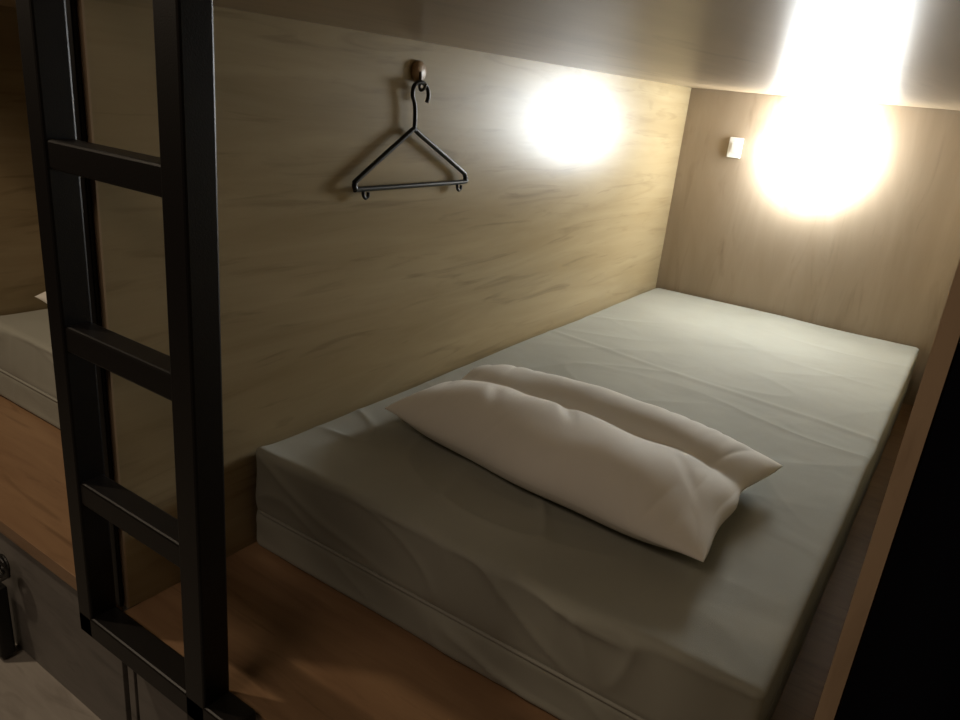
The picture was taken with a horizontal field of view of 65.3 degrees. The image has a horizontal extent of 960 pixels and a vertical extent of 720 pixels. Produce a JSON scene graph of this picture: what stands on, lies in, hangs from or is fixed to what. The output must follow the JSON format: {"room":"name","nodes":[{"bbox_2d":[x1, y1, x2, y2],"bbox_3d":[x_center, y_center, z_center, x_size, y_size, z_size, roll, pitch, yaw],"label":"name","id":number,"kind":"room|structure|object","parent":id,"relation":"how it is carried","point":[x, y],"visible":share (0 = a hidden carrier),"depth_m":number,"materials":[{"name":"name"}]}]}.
{"room":"dormitory","nodes":[
{"label":"dormitory","id":0,"kind":"room"},
{"bbox_2d":[0,496,909,719],"bbox_3d":[-0.482,0.686,1.574,5.200,0.050,4.400,18,23,30],"label":"floor","id":1,"kind":"structure","parent":0,"point":[28,691],"depth_m":1.48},
{"bbox_2d":[0,554,15,658],"bbox_3d":[-0.960,0.492,1.502,0.095,0.254,0.033,18,23,30],"label":"power strip","id":2,"kind":"object","parent":1,"relation":"on","point":[7,643],"visible":1,"depth_m":1.51,"materials":[{"name":"black plastic"}]},
{"bbox_2d":[0,6,47,315],"bbox_3d":[-0.781,-0.433,2.566,0.026,1.317,2.254,18,23,30],"label":"partition panel","id":3,"kind":"object","parent":1,"relation":"on","point":[22,279],"depth_m":1.90,"materials":[{"name":"brown wood"}]},
{"bbox_2d":[0,395,131,719],"bbox_3d":[-0.408,0.170,2.468,1.003,0.324,2.264,18,23,30],"label":"platform","id":4,"kind":"object","parent":1,"relation":"on","point":[36,539],"visible":0.03,"depth_m":1.47,"materials":[{"name":"brown wood"}]},
{"bbox_2d":[0,309,59,428],"bbox_3d":[-0.332,-0.123,2.489,0.939,0.225,2.001,18,23,30],"label":"mattress","id":5,"kind":"object","parent":4,"relation":"on","point":[27,377],"visible":0.04,"depth_m":1.84,"materials":[{"name":"white fabric"}]},
{"bbox_2d":[35,291,46,303],"bbox_3d":[-0.810,-0.157,1.948,0.647,0.114,0.443,18,23,30],"label":"pillow","id":6,"kind":"object","parent":5,"relation":"on","point":[42,296],"visible":0.02,"depth_m":1.94,"materials":[{"name":"beige fabric"}]},
{"bbox_2d":[65,0,123,606],"bbox_3d":[-0.566,-0.033,1.104,0.026,0.947,0.006,18,23,30],"label":"frame post","id":7,"kind":"object","parent":4,"relation":"on","point":[71,13],"visible":0.44,"depth_m":1.06,"materials":[{"name":"black metal"}]},
{"bbox_2d":[76,0,690,607],"bbox_3d":[0.066,-0.159,2.045,0.026,1.317,2.254,18,23,30],"label":"partition panel","id":8,"kind":"object","parent":1,"relation":"on","point":[335,302],"visible":0.52,"depth_m":1.46,"materials":[{"name":"brown wood"}]},
{"bbox_2d":[0,0,15,7],"bbox_3d":[-0.301,-0.890,2.085,1.003,0.045,2.264,18,23,30],"label":"board","id":9,"kind":"object","parent":8,"relation":"attached to","point":[9,3],"visible":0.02,"depth_m":1.62,"materials":[{"name":"brown wood"}]},
{"bbox_2d":[15,0,255,719],"bbox_3d":[-0.395,-0.432,0.821,0.381,2.012,0.044,18,23,30],"label":"ladder","id":10,"kind":"object","parent":9,"relation":"attached to","point":[184,174],"visible":1,"depth_m":0.96,"materials":[{"name":"black metal"}]},
{"bbox_2d":[123,604,139,719],"bbox_3d":[-0.610,0.563,1.327,0.018,0.322,0.016,18,23,30],"label":"trim","id":11,"kind":"structure","parent":8,"relation":"attached to","point":[132,676],"depth_m":1.33,"materials":[{"name":"grey metal"}]},
{"bbox_2d":[411,60,426,91],"bbox_3d":[-0.113,-0.562,1.486,0.030,0.058,0.041,18,23,30],"label":"wall hook","id":12,"kind":"object","parent":8,"relation":"attached to","point":[418,69],"visible":0.99,"depth_m":1.48,"materials":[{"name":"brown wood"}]},
{"bbox_2d":[352,80,467,199],"bbox_3d":[-0.126,-0.450,1.527,0.012,0.228,0.375,18,23,30],"label":"hanger","id":13,"kind":"object","parent":12,"relation":"hanging from","point":[362,189],"visible":1,"depth_m":1.50,"materials":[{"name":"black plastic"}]},
{"bbox_2d":[213,0,959,110],"bbox_3d":[0.544,-0.617,1.565,0.999,0.045,2.264,18,23,30],"label":"ceiling","id":14,"kind":"structure","parent":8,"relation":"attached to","point":[889,52],"depth_m":0.91,"materials":[{"name":"brown wood"}]},
{"bbox_2d":[124,403,912,719],"bbox_3d":[0.437,0.444,1.948,0.999,0.324,2.264,18,23,30],"label":"platform","id":15,"kind":"object","parent":1,"relation":"on","point":[300,648],"visible":0.14,"depth_m":1.22,"materials":[{"name":"brown wood"}]},
{"bbox_2d":[256,288,918,719],"bbox_3d":[0.512,0.153,1.969,0.939,0.219,2.010,18,23,30],"label":"mattress","id":16,"kind":"object","parent":15,"relation":"on","point":[576,616],"visible":0.8,"depth_m":1.28,"materials":[{"name":"white fabric"}]},
{"bbox_2d":[385,364,781,561],"bbox_3d":[0.175,0.130,1.447,0.716,0.104,0.460,18,23,30],"label":"pillow","id":17,"kind":"object","parent":16,"relation":"on","point":[642,471],"visible":1,"depth_m":1.33,"materials":[{"name":"beige fabric"}]},
{"bbox_2d":[814,260,959,719],"bbox_3d":[0.901,0.113,1.525,0.013,1.317,2.266,18,23,30],"label":"partition panel","id":18,"kind":"object","parent":1,"relation":"on","point":[947,335],"visible":1,"depth_m":0.53,"materials":[{"name":"brown wood"}]},
{"bbox_2d":[656,88,959,495],"bbox_3d":[0.778,-0.969,2.752,5.200,2.490,0.040,18,23,30],"label":"wall","id":19,"kind":"structure","parent":0,"point":[879,259],"depth_m":2.60,"materials":[{"name":"brown wood"}]},
{"bbox_2d":[726,137,743,157],"bbox_3d":[0.912,-0.760,2.683,0.048,0.070,0.014,18,23,30],"label":"light switch","id":20,"kind":"object","parent":19,"relation":"attached to","point":[735,144],"visible":1,"depth_m":2.68,"materials":[{"name":"white plastic"}]},
{"bbox_2d":[767,100,871,202],"bbox_3d":[1.123,-0.694,2.502,0.324,0.334,0.094,18,23,30],"label":"wall lamp","id":21,"kind":"object","parent":19,"relation":"attached to","point":[820,150],"visible":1,"depth_m":2.46,"materials":[{"name":"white glass"}]}
]}

